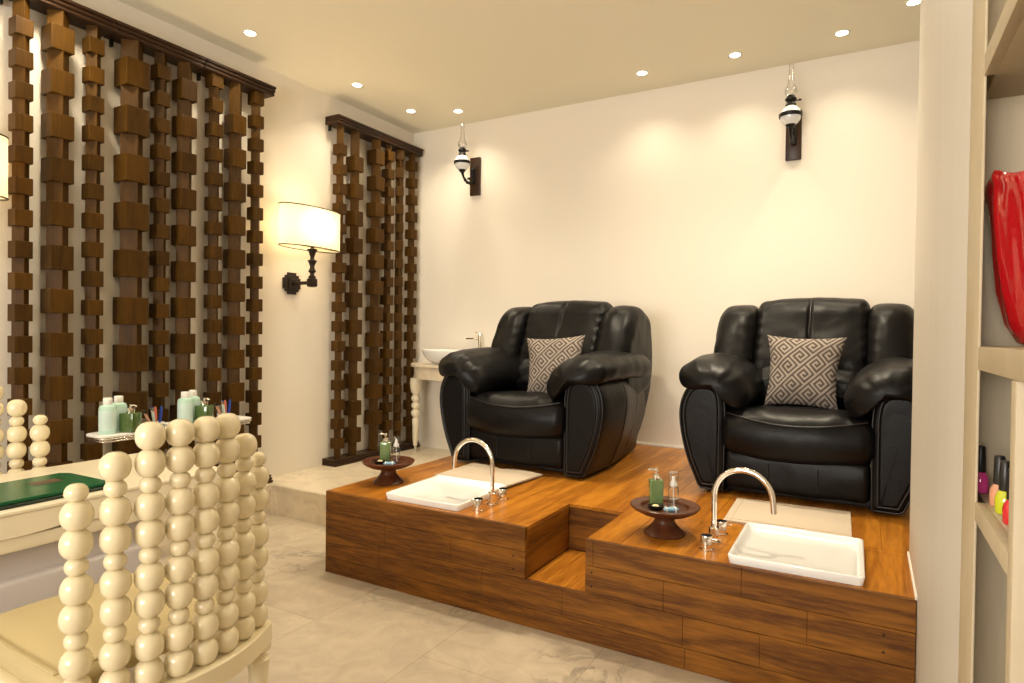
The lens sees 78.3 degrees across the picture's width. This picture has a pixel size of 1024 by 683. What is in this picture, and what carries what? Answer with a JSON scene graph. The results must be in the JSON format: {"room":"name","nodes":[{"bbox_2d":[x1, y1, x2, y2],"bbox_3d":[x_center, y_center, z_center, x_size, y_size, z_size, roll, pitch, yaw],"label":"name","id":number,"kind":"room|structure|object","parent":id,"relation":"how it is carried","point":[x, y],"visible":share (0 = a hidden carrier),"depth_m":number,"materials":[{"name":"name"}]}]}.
{"room":"salon","nodes":[
{"label":"salon","id":0,"kind":"room"},
{"bbox_2d":[0,0,413,476],"bbox_3d":[-3.060,-0.393,2.819,0.200,3.303,8.400,1,1,30],"label":"wall","id":1,"kind":"structure","parent":0,"point":[298,158],"depth_m":4.59,"materials":[{"name":"beige paint"}]},
{"bbox_2d":[0,133,8,200],"bbox_3d":[-2.697,-0.683,2.905,0.333,0.651,0.581,1,1,30],"label":"wall lamp","id":2,"kind":"object","parent":1,"relation":"attached to","point":[4,139],"visible":1,"depth_m":3.07,"materials":[{"name":"beige fabric"}]},
{"bbox_2d":[278,202,340,294],"bbox_3d":[-1.589,-0.693,4.851,0.333,0.651,0.581,1,1,30],"label":"wall lamp","id":3,"kind":"object","parent":1,"relation":"attached to","point":[312,229],"visible":1,"depth_m":4.74,"materials":[{"name":"white fabric"}]},
{"bbox_2d":[307,247,317,277],"bbox_3d":[-1.532,-0.616,4.819,0.080,0.270,0.080,1,1,30],"label":"lamp stem","id":4,"kind":"object","parent":3,"relation":"on","point":[312,251],"depth_m":4.80,"materials":[{"name":"grey metal"}]},
{"bbox_2d":[130,513,730,682],"bbox_3d":[-0.692,1.366,1.481,5.900,0.120,8.600,1,1,30],"label":"floor","id":5,"kind":"structure","parent":0,"point":[327,627],"depth_m":2.72,"materials":[{"name":"tile"}]},
{"bbox_2d":[0,385,49,474],"bbox_3d":[-1.890,0.728,2.297,0.688,1.105,0.596,1,1,30],"label":"chair","id":6,"kind":"object","parent":5,"relation":"on","point":[16,408],"visible":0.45,"depth_m":2.56,"materials":[{"name":"beige paint"}]},
{"bbox_2d":[0,453,219,670],"bbox_3d":[-1.825,0.903,2.117,0.625,0.760,1.490,1,1,30],"label":"table","id":7,"kind":"object","parent":5,"relation":"on","point":[31,562],"visible":0.23,"depth_m":2.07,"materials":[{"name":"beige paint"}]},
{"bbox_2d":[0,485,103,510],"bbox_3d":[-1.721,0.520,2.039,0.300,0.010,0.660,1,1,28],"label":"folder","id":8,"kind":"object","parent":7,"relation":"on","point":[49,498],"visible":0.09,"depth_m":2.05,"materials":[{"name":"black"}]},
{"bbox_2d":[0,473,105,505],"bbox_3d":[-1.734,0.507,2.046,0.300,0.011,0.660,1,1,28],"label":"folder","id":9,"kind":"object","parent":8,"relation":"on","point":[21,490],"visible":0.99,"depth_m":2.19,"materials":[{"name":"green"}]},
{"bbox_2d":[0,506,194,554],"bbox_3d":[-1.814,0.633,2.098,0.573,0.046,1.370,1,1,30],"label":"shelf","id":10,"kind":"object","parent":7,"relation":"attached to","point":[49,534],"depth_m":2.03,"materials":[{"name":"beige paint"}]},
{"bbox_2d":[0,413,271,682],"bbox_3d":[-1.087,0.745,1.797,0.688,1.105,0.596,1,1,32],"label":"chair","id":11,"kind":"object","parent":5,"relation":"on","point":[147,619],"visible":1,"depth_m":1.59,"materials":[{"name":"beige paint"}]},
{"bbox_2d":[0,573,217,682],"bbox_3d":[-1.153,0.815,1.838,0.536,0.085,0.538,1,1,32],"label":"seat cushion","id":12,"kind":"object","parent":11,"relation":"on","point":[31,639],"depth_m":1.66,"materials":[{"name":"beige fabric"}]},
{"bbox_2d":[157,446,450,545],"bbox_3d":[-2.404,1.165,2.454,1.352,0.214,7.998,1,1,30],"label":"marble step","id":13,"kind":"structure","parent":5,"relation":"on","point":[301,494],"depth_m":4.58,"materials":[{"name":"beige stone"}]},
{"bbox_2d":[0,0,116,471],"bbox_3d":[-2.497,-0.406,3.445,0.158,2.901,0.545,1,1,30],"label":"screen","id":14,"kind":"object","parent":13,"relation":"on","point":[57,40],"visible":0.9,"depth_m":3.41,"materials":[{"name":"brown wood"}]},
{"bbox_2d":[103,20,205,454],"bbox_3d":[-2.224,-0.409,3.926,0.158,2.901,0.558,1,1,30],"label":"screen","id":15,"kind":"object","parent":13,"relation":"on","point":[132,75],"visible":0.77,"depth_m":3.90,"materials":[{"name":"brown wood"}]},
{"bbox_2d":[86,415,250,442],"bbox_3d":[-2.124,0.536,3.868,0.399,0.066,0.961,1,1,30],"label":"wall shelf","id":16,"kind":"object","parent":15,"relation":"attached to","point":[122,436],"visible":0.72,"depth_m":3.43,"materials":[{"name":"white"}]},
{"bbox_2d":[98,397,116,434],"bbox_3d":[-2.221,0.408,3.452,0.085,0.197,0.085,1,1,30],"label":"lotion bottle","id":17,"kind":"object","parent":16,"relation":"on","point":[107,413],"visible":1,"depth_m":3.42,"materials":[{"name":"green plastic"}]},
{"bbox_2d":[113,395,126,431],"bbox_3d":[-2.229,0.406,3.560,0.085,0.197,0.085,1,1,30],"label":"lotion bottle","id":18,"kind":"object","parent":16,"relation":"on","point":[121,406],"visible":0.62,"depth_m":3.54,"materials":[{"name":"green plastic"}]},
{"bbox_2d":[119,404,141,432],"bbox_3d":[-2.141,0.429,3.528,0.080,0.155,0.080,1,1,4],"label":"pump bottle","id":19,"kind":"object","parent":16,"relation":"on","point":[129,420],"visible":0.98,"depth_m":3.49,"materials":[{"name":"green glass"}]},
{"bbox_2d":[177,391,192,422],"bbox_3d":[-1.999,0.406,3.842,0.085,0.197,0.085,1,1,30],"label":"lotion bottle","id":20,"kind":"object","parent":16,"relation":"on","point":[184,404],"visible":0.74,"depth_m":3.81,"materials":[{"name":"green plastic"}]},
{"bbox_2d":[189,390,199,421],"bbox_3d":[-2.007,0.404,3.950,0.085,0.197,0.085,1,1,30],"label":"lotion bottle","id":21,"kind":"object","parent":16,"relation":"on","point":[192,393],"visible":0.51,"depth_m":3.93,"materials":[{"name":"green plastic"}]},
{"bbox_2d":[195,398,213,419],"bbox_3d":[-1.919,0.427,3.918,0.080,0.155,0.080,1,1,4],"label":"pump bottle","id":22,"kind":"object","parent":16,"relation":"on","point":[204,409],"visible":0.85,"depth_m":3.88,"materials":[{"name":"green plastic"}]},
{"bbox_3d":[-2.086,0.488,3.672,0.096,0.035,0.096,1,1,30],"label":"cup","id":23,"kind":"object","parent":16,"relation":"on","visible":0},
{"bbox_2d":[142,410,149,420],"bbox_3d":[-2.105,0.444,3.630,0.019,0.104,0.062,1,1,23],"label":"tool","id":24,"kind":"object","parent":23,"relation":"in","point":[143,411],"visible":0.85,"depth_m":3.62,"materials":[{"name":"brown"}]},
{"bbox_2d":[150,408,154,420],"bbox_3d":[-2.079,0.440,3.645,0.020,0.112,0.038,1,1,8],"label":"tool","id":25,"kind":"object","parent":23,"relation":"in","point":[151,409],"visible":0.87,"depth_m":3.64,"materials":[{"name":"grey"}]},
{"bbox_2d":[154,407,156,421],"bbox_3d":[-2.081,0.437,3.670,0.018,0.115,0.018,1,1,12],"label":"tool","id":26,"kind":"object","parent":23,"relation":"in","point":[155,409],"visible":0.76,"depth_m":3.67,"materials":[{"name":"red plastic"}]},
{"bbox_2d":[158,406,162,422],"bbox_3d":[-2.066,0.437,3.692,0.018,0.115,0.014,1,1,12],"label":"tool","id":27,"kind":"object","parent":23,"relation":"in","point":[161,407],"visible":0.81,"depth_m":3.69,"materials":[{"name":"blue plastic"}]},
{"bbox_3d":[-1.860,0.486,4.069,0.096,0.035,0.096,1,1,30],"label":"cup","id":28,"kind":"object","parent":16,"relation":"on","visible":0},
{"bbox_2d":[214,403,220,414],"bbox_3d":[-1.880,0.442,4.026,0.019,0.104,0.062,1,1,23],"label":"tool","id":29,"kind":"object","parent":28,"relation":"in","point":[215,404],"visible":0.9,"depth_m":4.02,"materials":[{"name":"brown"}]},
{"bbox_2d":[221,401,224,412],"bbox_3d":[-1.854,0.438,4.041,0.020,0.112,0.038,1,1,8],"label":"tool","id":30,"kind":"object","parent":28,"relation":"in","point":[222,402],"visible":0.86,"depth_m":4.03,"materials":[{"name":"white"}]},
{"bbox_2d":[227,399,230,412],"bbox_3d":[-1.840,0.435,4.088,0.018,0.115,0.014,1,1,12],"label":"tool","id":31,"kind":"object","parent":28,"relation":"in","point":[229,404],"visible":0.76,"depth_m":4.09,"materials":[{"name":"blue plastic"}]},
{"bbox_2d":[193,58,275,483],"bbox_3d":[-1.947,-0.411,4.412,0.158,2.901,0.556,1,1,30],"label":"screen","id":32,"kind":"object","parent":13,"relation":"on","point":[217,75],"visible":0.82,"depth_m":4.37,"materials":[{"name":"brown wood"}]},
{"bbox_2d":[322,114,423,466],"bbox_3d":[-1.224,-0.417,5.684,0.158,2.901,1.125,1,1,30],"label":"screen","id":33,"kind":"object","parent":13,"relation":"on","point":[376,158],"visible":0.95,"depth_m":5.61,"materials":[{"name":"brown wood"}]},
{"bbox_2d":[410,362,443,450],"bbox_3d":[-0.487,0.627,5.719,1.150,0.831,0.400,1,1,30],"label":"vanity","id":34,"kind":"object","parent":13,"relation":"on","point":[422,370],"visible":0.41,"depth_m":5.88,"materials":[{"name":"beige paint"}]},
{"bbox_2d":[422,349,458,364],"bbox_3d":[-0.500,0.145,5.680,0.730,0.134,0.394,1,1,30],"label":"vessel sink","id":35,"kind":"object","parent":34,"relation":"in","point":[433,355],"visible":0.28,"depth_m":5.62,"materials":[{"name":"white ceramic"}]},
{"bbox_2d":[466,332,481,346],"bbox_3d":[-0.350,0.061,5.833,0.176,0.302,0.052,1,1,30],"label":"sink faucet","id":36,"kind":"object","parent":34,"relation":"on","point":[479,338],"visible":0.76,"depth_m":5.79,"materials":[{"name":"silver metal"}]},
{"bbox_2d":[325,444,915,682],"bbox_3d":[0.963,1.074,3.737,3.225,0.449,2.413,1,1,30],"label":"platform","id":37,"kind":"object","parent":5,"relation":"on","point":[571,557],"visible":0.63,"depth_m":2.76,"materials":[{"name":"brown wood"}]},
{"bbox_2d":[362,455,414,485],"bbox_3d":[-0.726,0.763,3.695,0.306,0.131,0.306,1,1,30],"label":"tray","id":38,"kind":"object","parent":37,"relation":"on","point":[388,476],"visible":0.92,"depth_m":3.65,"materials":[{"name":"brown wood"}]},
{"bbox_2d":[374,460,385,464],"bbox_3d":[-0.771,0.705,3.674,0.068,0.023,0.054,1,1,1],"label":"soap dish","id":39,"kind":"object","parent":38,"relation":"on","point":[379,462],"visible":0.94,"depth_m":3.65,"materials":[{"name":"black"}]},
{"bbox_2d":[379,433,390,461],"bbox_3d":[-0.758,0.630,3.744,0.069,0.170,0.048,1,1,1],"label":"pump bottle","id":40,"kind":"object","parent":38,"relation":"on","point":[385,445],"visible":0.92,"depth_m":3.72,"materials":[{"name":"green plastic"}]},
{"bbox_2d":[383,461,395,464],"bbox_3d":[-0.710,0.706,3.641,0.072,0.022,0.033,1,1,-8],"label":"soap","id":41,"kind":"object","parent":38,"relation":"on","point":[385,462],"visible":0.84,"depth_m":3.63,"materials":[{"name":"blue"}]},
{"bbox_2d":[394,435,398,462],"bbox_3d":[-0.684,0.637,3.709,0.048,0.160,0.048,0,1,-22],"label":"clear pump bottle","id":42,"kind":"object","parent":38,"relation":"on","point":[396,444],"visible":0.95,"depth_m":3.70,"materials":[{"name":"white plastic"}]},
{"bbox_2d":[386,475,506,510],"bbox_3d":[-0.349,0.818,3.429,0.470,0.034,0.500,1,1,29],"label":"basin","id":43,"kind":"object","parent":37,"relation":"on","point":[439,491],"visible":0.95,"depth_m":3.43,"materials":[{"name":"white ceramic"}]},
{"bbox_2d":[452,438,508,511],"bbox_3d":[-0.201,0.673,3.295,0.281,0.334,0.303,1,1,30],"label":"arched faucet","id":44,"kind":"object","parent":37,"relation":"on","point":[503,491],"visible":1,"depth_m":3.24,"materials":[{"name":"silver metal"}]},
{"bbox_2d":[434,463,542,486],"bbox_3d":[-0.145,0.821,3.874,0.535,0.024,0.405,1,1,34],"label":"mat","id":45,"kind":"object","parent":37,"relation":"on","point":[474,471],"visible":0.9,"depth_m":3.86,"materials":[{"name":"beige fabric"}]},
{"bbox_2d":[438,300,651,477],"bbox_3d":[0.308,0.261,4.508,1.267,1.141,1.294,1,1,32],"label":"leather recliner","id":46,"kind":"object","parent":37,"relation":"on","point":[590,416],"visible":0.91,"depth_m":4.14,"materials":[{"name":"black leather"}]},
{"bbox_2d":[465,389,564,438],"bbox_3d":[0.191,0.483,4.324,0.740,0.307,0.857,1,1,32],"label":"seat cushion","id":47,"kind":"object","parent":46,"relation":"on","point":[489,413],"depth_m":3.97,"materials":[{"name":"black leather"}]},
{"bbox_2d":[527,335,584,393],"bbox_3d":[0.274,0.166,4.217,0.420,0.429,0.204,1,1,18],"label":"throw cushion","id":48,"kind":"object","parent":46,"relation":"on","point":[545,355],"visible":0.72,"depth_m":4.17,"materials":[{"name":"grey fabric"}]},
{"bbox_2d":[519,300,612,361],"bbox_3d":[0.405,0.054,4.658,0.641,0.726,0.530,1,1,32],"label":"cushion","id":49,"kind":"object","parent":46,"relation":"on","point":[571,318],"depth_m":4.57,"materials":[{"name":"black leather"}]},
{"bbox_2d":[630,496,699,539],"bbox_3d":[0.682,0.792,2.808,0.306,0.131,0.306,1,1,30],"label":"tray","id":50,"kind":"object","parent":37,"relation":"on","point":[664,526],"visible":0.92,"depth_m":2.76,"materials":[{"name":"brown wood"}]},
{"bbox_2d":[648,503,662,510],"bbox_3d":[0.637,0.734,2.787,0.068,0.023,0.054,1,1,1],"label":"soap dish","id":51,"kind":"object","parent":50,"relation":"on","point":[653,506],"visible":0.99,"depth_m":2.77,"materials":[{"name":"black"}]},
{"bbox_2d":[648,468,663,504],"bbox_3d":[0.651,0.660,2.857,0.069,0.170,0.048,1,1,1],"label":"pump bottle","id":52,"kind":"object","parent":50,"relation":"on","point":[656,484],"visible":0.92,"depth_m":2.83,"materials":[{"name":"green plastic"}]},
{"bbox_2d":[663,506,678,511],"bbox_3d":[0.699,0.735,2.754,0.072,0.022,0.033,1,1,-8],"label":"soap","id":53,"kind":"object","parent":50,"relation":"on","point":[667,509],"visible":0.97,"depth_m":2.74,"materials":[{"name":"blue"}]},
{"bbox_2d":[668,471,678,507],"bbox_3d":[0.725,0.666,2.822,0.048,0.160,0.048,0,1,-22],"label":"clear pump bottle","id":54,"kind":"object","parent":50,"relation":"on","point":[673,483],"visible":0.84,"depth_m":2.81,"materials":[{"name":"white plastic"}]},
{"bbox_2d":[699,467,776,551],"bbox_3d":[0.967,0.696,2.648,0.281,0.334,0.303,1,1,32],"label":"arched faucet","id":55,"kind":"object","parent":37,"relation":"on","point":[718,527],"visible":1,"depth_m":2.66,"materials":[{"name":"silver metal"}]},
{"bbox_2d":[723,498,851,536],"bbox_3d":[1.355,0.856,3.078,0.540,0.012,0.465,1,1,28],"label":"mat","id":56,"kind":"object","parent":37,"relation":"on","point":[829,521],"visible":0.91,"depth_m":3.05,"materials":[{"name":"beige fabric"}]},
{"bbox_2d":[679,297,913,514],"bbox_3d":[1.779,0.289,3.792,1.267,1.141,1.294,1,1,31],"label":"leather recliner","id":57,"kind":"object","parent":37,"relation":"on","point":[803,451],"visible":0.82,"depth_m":3.43,"materials":[{"name":"black leather"}]},
{"bbox_2d":[722,403,872,465],"bbox_3d":[1.664,0.511,3.607,0.740,0.307,0.857,1,1,31],"label":"seat cushion","id":58,"kind":"object","parent":57,"relation":"on","point":[753,434],"depth_m":3.27,"materials":[{"name":"black leather"}]},
{"bbox_2d":[764,335,846,409],"bbox_3d":[1.651,0.171,3.559,0.420,0.411,0.196,1,1,34],"label":"throw cushion","id":59,"kind":"object","parent":57,"relation":"on","point":[802,371],"visible":1,"depth_m":3.50,"materials":[{"name":"grey fabric"}]},
{"bbox_2d":[754,297,869,403],"bbox_3d":[1.874,0.082,3.943,0.641,0.726,0.530,1,1,31],"label":"cushion","id":60,"kind":"object","parent":57,"relation":"on","point":[815,317],"depth_m":3.84,"materials":[{"name":"black leather"}]},
{"bbox_2d":[728,522,864,585],"bbox_3d":[1.162,0.849,2.554,0.470,0.034,0.500,1,1,29],"label":"basin","id":61,"kind":"object","parent":37,"relation":"on","point":[824,556],"visible":1,"depth_m":2.54,"materials":[{"name":"white ceramic"}]},
{"bbox_2d":[958,0,1023,682],"bbox_3d":[0.681,-0.315,0.508,0.360,3.301,1.302,1,1,30],"label":"shelving unit","id":62,"kind":"object","parent":5,"relation":"on","point":[991,621],"visible":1,"depth_m":1.10,"materials":[{"name":"beige wood"}]},
{"bbox_2d":[978,445,988,492],"bbox_3d":[0.822,0.223,1.103,0.026,0.081,0.026,1,1,30],"label":"nail polish","id":63,"kind":"object","parent":62,"relation":"on","point":[983,479],"visible":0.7,"depth_m":1.09,"materials":[{"name":"pink"}]},
{"bbox_2d":[978,472,988,492],"bbox_3d":[0.822,0.246,1.103,0.026,0.036,0.026,1,1,30],"label":"bottle","id":64,"kind":"object","parent":63,"relation":"on","point":[983,479],"depth_m":1.09,"materials":[{"name":"pink"}]},
{"bbox_2d":[989,455,1005,505],"bbox_3d":[0.783,0.224,1.010,0.026,0.081,0.026,1,1,30],"label":"nail polish","id":65,"kind":"object","parent":62,"relation":"on","point":[997,458],"visible":0.52,"depth_m":1.01,"materials":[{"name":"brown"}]},
{"bbox_2d":[989,484,998,505],"bbox_3d":[0.783,0.246,1.010,0.026,0.036,0.026,1,1,30],"label":"bottle","id":66,"kind":"object","parent":65,"relation":"on","point":[994,487],"depth_m":1.01,"materials":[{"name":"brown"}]},
{"bbox_2d":[994,460,1009,513],"bbox_3d":[0.759,0.224,0.966,0.026,0.081,0.026,1,1,30],"label":"nail polish","id":67,"kind":"object","parent":62,"relation":"on","point":[1000,497],"visible":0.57,"depth_m":0.96,"materials":[{"name":"yellow"}]},
{"bbox_2d":[994,490,1006,513],"bbox_3d":[0.758,0.246,0.967,0.026,0.036,0.026,1,1,30],"label":"bottle","id":68,"kind":"object","parent":67,"relation":"on","point":[1000,497],"depth_m":0.96,"materials":[{"name":"yellow glass"}]},
{"bbox_2d":[984,170,1023,344],"bbox_3d":[0.883,-0.135,1.001,0.210,0.288,0.209,1,1,30],"label":"vase","id":69,"kind":"object","parent":62,"relation":"on","point":[1004,191],"visible":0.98,"depth_m":1.00,"materials":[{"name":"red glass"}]},
{"bbox_2d":[1002,468,1009,524],"bbox_3d":[0.727,0.224,0.910,0.026,0.081,0.026,1,1,30],"label":"nail polish","id":70,"kind":"object","parent":62,"relation":"on","point":[1005,508],"visible":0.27,"depth_m":0.91,"materials":[{"name":"red glass"}]},
{"bbox_2d":[1002,500,1008,524],"bbox_3d":[0.726,0.247,0.910,0.026,0.036,0.026,1,1,30],"label":"bottle","id":71,"kind":"object","parent":70,"relation":"on","point":[1005,508],"depth_m":0.91,"materials":[{"name":"red glass"}]},
{"bbox_2d":[117,0,919,133],"bbox_3d":[-0.647,-2.056,1.439,5.900,0.120,8.600,1,1,30],"label":"ceiling","id":72,"kind":"structure","parent":0,"point":[484,59],"depth_m":4.22,"materials":[{"name":"beige paint"}]},
{"bbox_2d":[242,29,257,36],"bbox_3d":[-1.736,-2.042,4.164,0.100,0.005,0.100,1,1,30],"label":"recessed light","id":73,"kind":"object","parent":72,"relation":"in","point":[247,32],"visible":1,"depth_m":4.16,"materials":[{"name":"beige"}]},
{"bbox_2d":[351,83,362,87],"bbox_3d":[-1.238,-2.046,5.018,0.100,0.005,0.100,1,1,30],"label":"recessed light","id":74,"kind":"object","parent":72,"relation":"in","point":[356,85],"visible":1,"depth_m":5.02,"materials":[{"name":"beige"}]},
{"bbox_2d":[405,109,416,112],"bbox_3d":[-0.899,-2.049,5.591,0.100,0.005,0.100,1,1,30],"label":"recessed light","id":75,"kind":"object","parent":72,"relation":"in","point":[406,110],"visible":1,"depth_m":5.59,"materials":[{"name":"beige"}]},
{"bbox_2d":[452,109,463,112],"bbox_3d":[-0.479,-2.043,5.575,0.100,0.005,0.100,1,1,30],"label":"recessed light","id":76,"kind":"object","parent":72,"relation":"in","point":[454,110],"visible":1,"depth_m":5.58,"materials":[{"name":"beige"}]},
{"bbox_2d":[635,70,648,75],"bbox_3d":[0.977,-2.014,4.718,0.100,0.005,0.100,1,1,30],"label":"recessed light","id":77,"kind":"object","parent":72,"relation":"in","point":[641,72],"visible":1,"depth_m":4.72,"materials":[{"name":"beige"}]},
{"bbox_2d":[728,52,742,58],"bbox_3d":[1.561,-2.002,4.396,0.100,0.005,0.100,1,1,30],"label":"recessed light","id":78,"kind":"object","parent":72,"relation":"in","point":[733,55],"visible":1,"depth_m":4.40,"materials":[{"name":"beige"}]},
{"bbox_2d":[833,29,850,36],"bbox_3d":[2.131,-1.990,4.059,0.100,0.005,0.100,1,1,30],"label":"recessed light","id":79,"kind":"object","parent":72,"relation":"in","point":[841,33],"visible":1,"depth_m":4.06,"materials":[{"name":"beige"}]},
{"bbox_2d":[904,0,920,6],"bbox_3d":[2.351,-1.983,3.674,0.100,0.005,0.100,1,1,30],"label":"recessed light","id":80,"kind":"object","parent":72,"relation":"in","point":[910,3],"visible":0.91,"depth_m":3.69,"materials":[{"name":"beige"}]},
{"bbox_2d":[412,40,919,465],"bbox_3d":[1.358,-0.363,5.023,5.300,3.303,0.200,1,1,30],"label":"wall","id":81,"kind":"structure","parent":0,"point":[683,205],"depth_m":4.94,"materials":[{"name":"beige paint"}]},
{"bbox_2d":[454,132,480,195],"bbox_3d":[-0.408,-1.661,5.727,0.152,0.606,0.310,1,1,30],"label":"sconce","id":82,"kind":"object","parent":81,"relation":"attached to","point":[462,162],"visible":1,"depth_m":5.81,"materials":[{"name":"brown wood"}]},
{"bbox_2d":[430,442,870,466],"bbox_3d":[1.093,0.946,5.059,4.350,0.250,0.012,1,1,30],"label":"baseboard","id":83,"kind":"structure","parent":81,"relation":"attached to","point":[678,447],"depth_m":5.03,"materials":[{"name":"beige wood"}]},
{"bbox_2d":[779,63,802,160],"bbox_3d":[1.953,-1.604,4.384,0.152,0.606,0.310,1,1,30],"label":"sconce","id":84,"kind":"object","parent":81,"relation":"attached to","point":[791,115],"visible":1,"depth_m":4.33,"materials":[{"name":"brown wood"}]},
{"bbox_2d":[909,0,972,682],"bbox_3d":[1.456,-0.321,1.743,0.485,3.303,1.605,1,1,30],"label":"wall partition","id":85,"kind":"structure","parent":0,"point":[945,53],"depth_m":1.59,"materials":[{"name":"beige paint"}]},
{"bbox_2d":[907,551,916,599],"bbox_3d":[1.250,1.095,1.928,0.006,0.462,1.500,1,1,30],"label":"baseboard","id":86,"kind":"structure","parent":85,"relation":"attached to","point":[908,555],"depth_m":2.31,"materials":[{"name":"beige"}]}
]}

